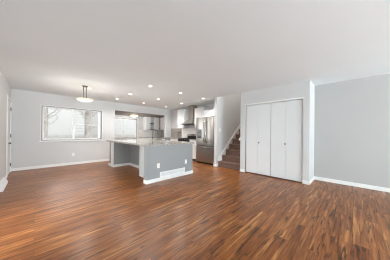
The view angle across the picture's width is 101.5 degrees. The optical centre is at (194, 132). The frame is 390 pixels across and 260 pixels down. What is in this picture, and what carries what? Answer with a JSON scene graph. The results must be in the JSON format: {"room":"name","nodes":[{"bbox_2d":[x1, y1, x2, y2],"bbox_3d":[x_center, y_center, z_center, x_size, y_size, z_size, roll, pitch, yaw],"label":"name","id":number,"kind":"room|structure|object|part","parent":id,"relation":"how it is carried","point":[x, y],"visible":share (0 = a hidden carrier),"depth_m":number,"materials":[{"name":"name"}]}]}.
{"room":"empty living room","nodes":[
{"label":"empty living room","id":0,"kind":"room"},
{"bbox_2d":[0,70,10,180],"bbox_3d":[-0.869,-0.044,0.046,13.296,2.440,0.140,1,0,45],"label":"wall","id":1,"kind":"structure","parent":0,"point":[5,89],"depth_m":3.60,"materials":[{"name":"grey paint"}]},
{"bbox_2d":[0,177,7,191],"bbox_3d":[-4.056,1.079,3.370,0.790,0.134,0.077,1,0,45],"label":"baseboard","id":2,"kind":"structure","parent":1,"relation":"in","point":[4,181],"depth_m":3.29,"materials":[{"name":"white paint"}]},
{"bbox_2d":[6,95,11,175],"bbox_3d":[-5.054,0.087,4.343,0.940,2.100,0.104,1,0,45],"label":"door","id":3,"kind":"structure","parent":1,"relation":"in","point":[9,102],"depth_m":4.31,"materials":[{"name":"white paint"}]},
{"bbox_2d":[11,89,170,167],"bbox_3d":[-3.230,-0.066,6.993,0.140,2.440,6.641,1,0,45],"label":"wall","id":4,"kind":"structure","parent":0,"point":[26,148],"depth_m":5.36,"materials":[{"name":"grey paint"}]},
{"bbox_2d":[11,159,108,170],"bbox_3d":[-4.459,1.101,5.762,0.154,0.085,2.897,1,0,45],"label":"baseboard","id":5,"kind":"structure","parent":4,"relation":"attached to","point":[101,160],"depth_m":5.37,"materials":[{"name":"white paint"}]},
{"bbox_2d":[39,105,102,141],"bbox_3d":[-4.373,-0.305,5.792,0.135,1.198,1.850,1,0,45],"label":"window","id":6,"kind":"structure","parent":4,"relation":"in","point":[73,138],"depth_m":5.76,"materials":[{"name":"grey plastic"}]},
{"bbox_3d":[-4.696,-0.317,5.497,0.022,1.093,0.824,1,0,45],"label":"sash","id":7,"kind":"part","parent":6,"relation":"part of","materials":[{"name":"glass"}]},
{"bbox_3d":[-4.343,0.277,5.757,0.035,0.035,1.850,1,0,45],"label":"sill","id":8,"kind":"part","parent":6,"relation":"part of","materials":[{"name":"white paint"}]},
{"bbox_3d":[-4.114,-0.311,6.115,0.022,1.093,0.874,1,0,45],"label":"sash","id":9,"kind":"part","parent":6,"relation":"part of","materials":[{"name":"glass"}]},
{"bbox_2d":[98,112,163,139],"bbox_3d":[-2.914,-0.063,8.714,1.844,2.440,3.758,1,0,45],"label":"wall","id":10,"kind":"structure","parent":0,"point":[140,119],"depth_m":9.39,"materials":[{"name":"grey paint"}]},
{"bbox_2d":[115,117,137,138],"bbox_3d":[-3.942,-0.267,8.836,0.135,1.180,1.600,1,0,45],"label":"window","id":11,"kind":"structure","parent":10,"relation":"in","point":[123,118],"depth_m":9.00,"materials":[{"name":"grey plastic"}]},
{"bbox_3d":[-4.212,-0.262,8.594,0.022,1.043,0.724,1,0,45],"label":"sash","id":12,"kind":"part","parent":11,"relation":"part of","materials":[{"name":"white glass"}]},
{"bbox_3d":[-3.965,-0.260,8.859,0.070,1.095,1.500,1,0,45],"label":"frame","id":13,"kind":"part","parent":11,"relation":"part of","materials":[{"name":"grey plastic"}]},
{"bbox_2d":[143,117,149,129],"bbox_3d":[-2.898,-0.573,9.535,0.418,0.760,0.260,1,0,45],"label":"upper cabinet","id":14,"kind":"object","parent":10,"relation":"attached to","point":[146,120],"visible":0.91,"depth_m":9.44,"materials":[{"name":"white paint"}]},
{"bbox_3d":[-2.782,-0.572,9.419,0.027,0.754,0.254,1,0,45],"label":"door","id":15,"kind":"part","parent":14,"relation":"part of","materials":[{"name":"white paint"}]},
{"bbox_2d":[138,130,160,136],"bbox_3d":[-2.785,0.030,9.945,0.008,0.433,1.548,1,0,45],"label":"backsplash","id":16,"kind":"structure","parent":10,"relation":"attached to","point":[142,133],"depth_m":9.85,"materials":[{"name":"beige tile"}]},
{"bbox_2d":[151,117,158,129],"bbox_3d":[-2.478,-0.569,9.956,0.418,0.760,0.350,1,0,45],"label":"upper cabinet","id":17,"kind":"object","parent":10,"relation":"attached to","point":[155,126],"visible":0.96,"depth_m":9.82,"materials":[{"name":"white paint"}]},
{"bbox_3d":[-2.362,-0.568,9.840,0.027,0.754,0.344,1,0,45],"label":"door","id":18,"kind":"part","parent":17,"relation":"part of","materials":[{"name":"white paint"}]},
{"bbox_2d":[160,117,163,129],"bbox_3d":[-1.686,-0.561,9.703,1.100,0.760,0.349,1,0,45],"label":"upper cabinet","id":19,"kind":"object","parent":10,"relation":"attached to","point":[162,118],"visible":0.27,"depth_m":9.77,"materials":[{"name":"white paint"}]},
{"bbox_2d":[115,111,163,117],"bbox_3d":[-2.856,-1.000,8.665,1.704,0.085,3.478,1,0,45],"label":"ceiling","id":20,"kind":"structure","parent":0,"point":[116,112],"depth_m":8.33,"materials":[{"name":"beige paint"}]},
{"bbox_2d":[171,103,213,128],"bbox_3d":[0.010,-0.036,7.575,3.626,2.440,0.140,1,0,45],"label":"wall","id":21,"kind":"structure","parent":0,"point":[174,113],"depth_m":8.47,"materials":[{"name":"grey paint"}]},
{"bbox_2d":[171,128,181,137],"bbox_3d":[-1.000,0.014,8.477,0.910,0.498,0.008,1,0,45],"label":"backsplash","id":22,"kind":"structure","parent":21,"relation":"attached to","point":[175,132],"depth_m":8.45,"materials":[{"name":"beige tile"}]},
{"bbox_2d":[177,109,188,127],"bbox_3d":[-0.595,-0.679,7.829,0.468,0.885,0.362,1,0,45],"label":"upper cabinet","id":23,"kind":"object","parent":21,"relation":"attached to","point":[183,115],"visible":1,"depth_m":7.69,"materials":[{"name":"white paint"}]},
{"bbox_3d":[-0.693,-0.680,7.731,0.466,0.879,0.020,1,0,45],"label":"door","id":24,"kind":"part","parent":23,"relation":"part of","materials":[{"name":"white paint"}]},
{"bbox_2d":[180,105,196,124],"bbox_3d":[-0.255,-0.812,7.385,0.797,0.889,0.494,1,0,45],"label":"range hood","id":25,"kind":"object","parent":21,"relation":"attached to","point":[190,121],"visible":0.8,"depth_m":7.26,"materials":[{"name":"silver metal"}]},
{"bbox_2d":[182,128,195,137],"bbox_3d":[-0.061,0.022,7.541,1.738,0.498,0.008,1,0,45],"label":"backsplash","id":26,"kind":"structure","parent":21,"relation":"attached to","point":[185,131],"depth_m":7.84,"materials":[{"name":"tile"}]},
{"bbox_2d":[194,107,208,127],"bbox_3d":[0.269,-0.656,6.967,0.528,0.855,0.362,1,0,45],"label":"upper cabinet","id":27,"kind":"object","parent":21,"relation":"attached to","point":[198,111],"visible":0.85,"depth_m":6.88,"materials":[{"name":"white paint"}]},
{"bbox_3d":[0.171,-0.657,6.870,0.526,0.849,0.020,1,0,45],"label":"door","id":28,"kind":"part","parent":27,"relation":"part of","materials":[{"name":"white paint"}]},
{"bbox_2d":[202,109,213,116],"bbox_3d":[0.770,-0.779,6.442,0.898,0.280,0.399,1,0,45],"label":"upper cabinet","id":29,"kind":"object","parent":21,"relation":"attached to","point":[206,113],"visible":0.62,"depth_m":6.40,"materials":[{"name":"white paint"}]},
{"bbox_3d":[0.477,-0.782,6.467,0.446,0.274,0.020,1,0,45],"label":"door","id":30,"kind":"part","parent":29,"relation":"part of","materials":[{"name":"white paint"}]},
{"bbox_2d":[0,0,389,109],"bbox_3d":[0.839,-1.348,2.953,15.280,0.200,6.651,1,0,45],"label":"ceiling","id":31,"kind":"structure","parent":0,"point":[209,50],"depth_m":2.29,"materials":[{"name":"paint"}]},
{"bbox_2d":[76,85,92,101],"bbox_3d":[-3.021,-1.067,4.375,0.404,0.431,0.404,1,0,45],"label":"pendant lamp","id":32,"kind":"object","parent":31,"relation":"hanging from","point":[83,99],"visible":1,"depth_m":4.33,"materials":[{"name":"silver metal"}]},
{"bbox_3d":[-3.022,-0.894,4.375,0.404,0.065,0.404,1,0,45],"label":"lamp shade","id":33,"kind":"part","parent":32,"relation":"part of","materials":[{"name":"white glass"}]},
{"bbox_2d":[0,161,389,259],"bbox_3d":[0.816,1.252,2.953,15.280,0.120,6.651,1,0,45],"label":"floor","id":34,"kind":"structure","parent":0,"point":[95,210],"depth_m":2.25,"materials":[{"name":"brown wood"}]},
{"bbox_2d":[108,142,192,183],"bbox_3d":[-1.613,0.736,5.176,2.914,0.867,1.488,1,0,45],"label":"kitchen island","id":35,"kind":"object","parent":34,"relation":"on","point":[170,157],"visible":0.91,"depth_m":4.21,"materials":[{"name":"grey paint"}]},
{"bbox_2d":[106,139,193,145],"bbox_3d":[-1.545,0.281,5.091,2.745,0.042,1.560,1,0,45],"label":"island countertop","id":36,"kind":"structure","parent":35,"relation":"on","point":[140,142],"depth_m":4.46,"materials":[{"name":"stone"}]},
{"bbox_3d":[-1.617,1.127,5.176,2.914,0.085,1.488,1,0,45],"label":"baseboard","id":37,"kind":"part","parent":35,"relation":"part of","materials":[{"name":"white paint"}]},
{"bbox_3d":[-0.634,0.745,4.199,0.120,0.867,1.460,1,0,45],"label":"panel","id":38,"kind":"part","parent":35,"relation":"part of","materials":[{"name":"grey paint"}]},
{"bbox_2d":[160,167,184,176],"bbox_3d":[-0.571,1.028,4.173,0.010,0.129,0.805,1,0,45],"label":"return air vent","id":39,"kind":"object","parent":35,"relation":"attached to","point":[180,170],"visible":1,"depth_m":4.15,"materials":[{"name":"white plastic"}]},
{"bbox_2d":[178,134,195,141],"bbox_3d":[-0.321,0.616,7.238,0.730,1.130,0.676,1,0,45],"label":"range","id":40,"kind":"object","parent":34,"relation":"on","point":[189,136],"visible":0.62,"depth_m":7.21,"materials":[{"name":"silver metal"}]},
{"bbox_2d":[190,140,195,160],"bbox_3d":[0.144,0.751,6.852,0.464,0.868,0.661,1,0,45],"label":"base cabinet","id":41,"kind":"object","parent":34,"relation":"on","point":[194,141],"visible":0.19,"depth_m":6.64,"materials":[{"name":"white paint"}]},
{"bbox_3d":[-0.060,0.793,6.649,0.460,0.570,0.020,1,0,45],"label":"door","id":42,"kind":"part","parent":41,"relation":"part of","materials":[{"name":"white paint"}]},
{"bbox_2d":[196,116,213,164],"bbox_3d":[0.578,0.292,6.306,0.885,1.795,0.820,1,0,45],"label":"refrigerator","id":43,"kind":"object","parent":34,"relation":"on","point":[205,125],"visible":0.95,"depth_m":6.01,"materials":[{"name":"grey metal"}]},
{"bbox_3d":[0.238,-0.054,6.225,0.514,1.070,0.070,1,0,45],"label":"door","id":44,"kind":"part","parent":43,"relation":"part of","materials":[{"name":"silver metal"}]},
{"bbox_3d":[0.362,0.807,6.094,0.885,0.610,0.070,1,0,45],"label":"freezer drawer","id":45,"kind":"part","parent":43,"relation":"part of","materials":[{"name":"silver metal"}]},
{"bbox_3d":[0.556,-0.051,5.908,0.359,1.070,0.070,1,0,45],"label":"door","id":46,"kind":"part","parent":43,"relation":"part of","materials":[{"name":"silver metal"}]},
{"bbox_2d":[218,126,239,170],"bbox_3d":[2.212,-0.138,6.400,0.907,2.684,3.074,1,0,45],"label":"staircase","id":47,"kind":"structure","parent":34,"relation":"on","point":[229,158],"depth_m":5.71,"materials":[{"name":"brown carpet"}]},
{"bbox_2d":[214,93,240,163],"bbox_3d":[2.183,-1.296,7.089,0.120,5.000,4.096,1,0,45],"label":"wall","id":48,"kind":"structure","parent":0,"point":[227,109],"depth_m":5.96,"materials":[{"name":"grey paint"}]},
{"bbox_2d":[240,80,314,180],"bbox_3d":[3.495,-1.284,5.780,1.768,5.000,4.096,1,0,45],"label":"wall","id":49,"kind":"structure","parent":0,"point":[306,89],"depth_m":4.00,"materials":[{"name":"grey paint"}]},
{"bbox_2d":[246,103,270,175],"bbox_3d":[1.806,0.181,4.594,0.706,1.991,0.075,1,0,45],"label":"door","id":50,"kind":"structure","parent":49,"relation":"in","point":[258,117],"depth_m":4.58,"materials":[{"name":"white paint"}]},
{"bbox_3d":[1.695,0.180,4.734,0.352,1.991,0.032,1,0,45],"label":"panel","id":51,"kind":"part","parent":50,"relation":"part of","materials":[{"name":"white paint"}]},
{"bbox_3d":[1.946,0.182,4.484,0.352,1.991,0.032,1,0,45],"label":"panel","id":52,"kind":"part","parent":50,"relation":"part of","materials":[{"name":"white paint"}]},
{"bbox_2d":[245,97,303,105],"bbox_3d":[2.073,-0.839,4.340,1.515,0.040,0.086,1,0,45],"label":"trim","id":53,"kind":"structure","parent":49,"relation":"attached to","point":[299,98],"depth_m":4.22,"materials":[{"name":"white paint"}]},
{"bbox_2d":[271,99,302,181],"bbox_3d":[2.321,0.186,4.080,0.730,1.991,0.075,1,0,45],"label":"door","id":54,"kind":"structure","parent":49,"relation":"in","point":[286,116],"depth_m":4.05,"materials":[{"name":"white paint"}]},
{"bbox_3d":[2.207,0.185,4.224,0.364,1.991,0.032,1,0,45],"label":"panel","id":55,"kind":"part","parent":54,"relation":"part of","materials":[{"name":"white paint"}]},
{"bbox_3d":[2.466,0.187,3.966,0.364,1.991,0.032,1,0,45],"label":"panel","id":56,"kind":"part","parent":54,"relation":"part of","materials":[{"name":"white paint"}]},
{"bbox_2d":[267,74,389,187],"bbox_3d":[4.953,0.010,2.416,8.400,2.440,0.140,1,0,45],"label":"wall","id":57,"kind":"structure","parent":0,"point":[352,117],"depth_m":3.62,"materials":[{"name":"grey paint"}]},
{"bbox_2d":[240,169,389,191],"bbox_3d":[4.628,1.184,2.172,8.500,0.085,0.648,1,0,45],"label":"baseboard","id":58,"kind":"structure","parent":57,"relation":"attached to","point":[378,188],"depth_m":3.70,"materials":[{"name":"white paint"}]},
{"label":"outside","id":59,"kind":"structure","parent":0,"visible":0},
{"bbox_3d":[-19.500,1.505,33.564,85.000,0.200,100.000,1,0,45],"label":"ground","id":60,"kind":"structure","parent":59,"visible":0},
{"bbox_2d":[44,108,61,138],"bbox_3d":[-10.759,-2.499,11.347,3.158,7.973,3.024,1,0,45],"label":"bare tree","id":61,"kind":"object","parent":60,"relation":"on","point":[46,115],"visible":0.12,"depth_m":11.63,"materials":[{"name":"grey plant"}]},
{"bbox_2d":[48,108,84,137],"bbox_3d":[-19.797,-2.448,16.240,8.000,7.700,13.800,1,0,45],"label":"house","id":62,"kind":"structure","parent":60,"relation":"on","point":[62,125],"depth_m":17.10,"materials":[{"name":"white"}]},
{"bbox_2d":[79,111,95,137],"bbox_3d":[-8.013,-2.414,12.549,3.444,7.855,2.775,1,0,-3],"label":"bare tree","id":63,"kind":"object","parent":60,"relation":"on","point":[89,114],"visible":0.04,"depth_m":12.19,"materials":[{"name":"grey plant"}]},
{"bbox_2d":[78,111,97,128],"bbox_3d":[-9.979,-1.778,15.424,3.204,6.547,3.015,1,0,45],"label":"bare tree","id":64,"kind":"object","parent":60,"relation":"on","point":[78,111],"visible":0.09,"depth_m":15.31,"materials":[{"name":"grey plant"}]},
{"bbox_2d":[48,135,134,138],"bbox_3d":[-12.429,0.845,15.216,0.080,1.250,20.000,1,0,45],"label":"fence","id":65,"kind":"object","parent":60,"relation":"on","point":[49,136],"visible":0.15,"depth_m":15.85,"materials":[{"name":"white"}]},
{"bbox_2d":[84,111,135,135],"bbox_3d":[-12.668,-2.483,27.633,8.000,7.900,11.600,1,0,45],"label":"house","id":66,"kind":"structure","parent":60,"relation":"on","point":[129,125],"depth_m":24.00,"materials":[{"name":"grey"}]}
]}

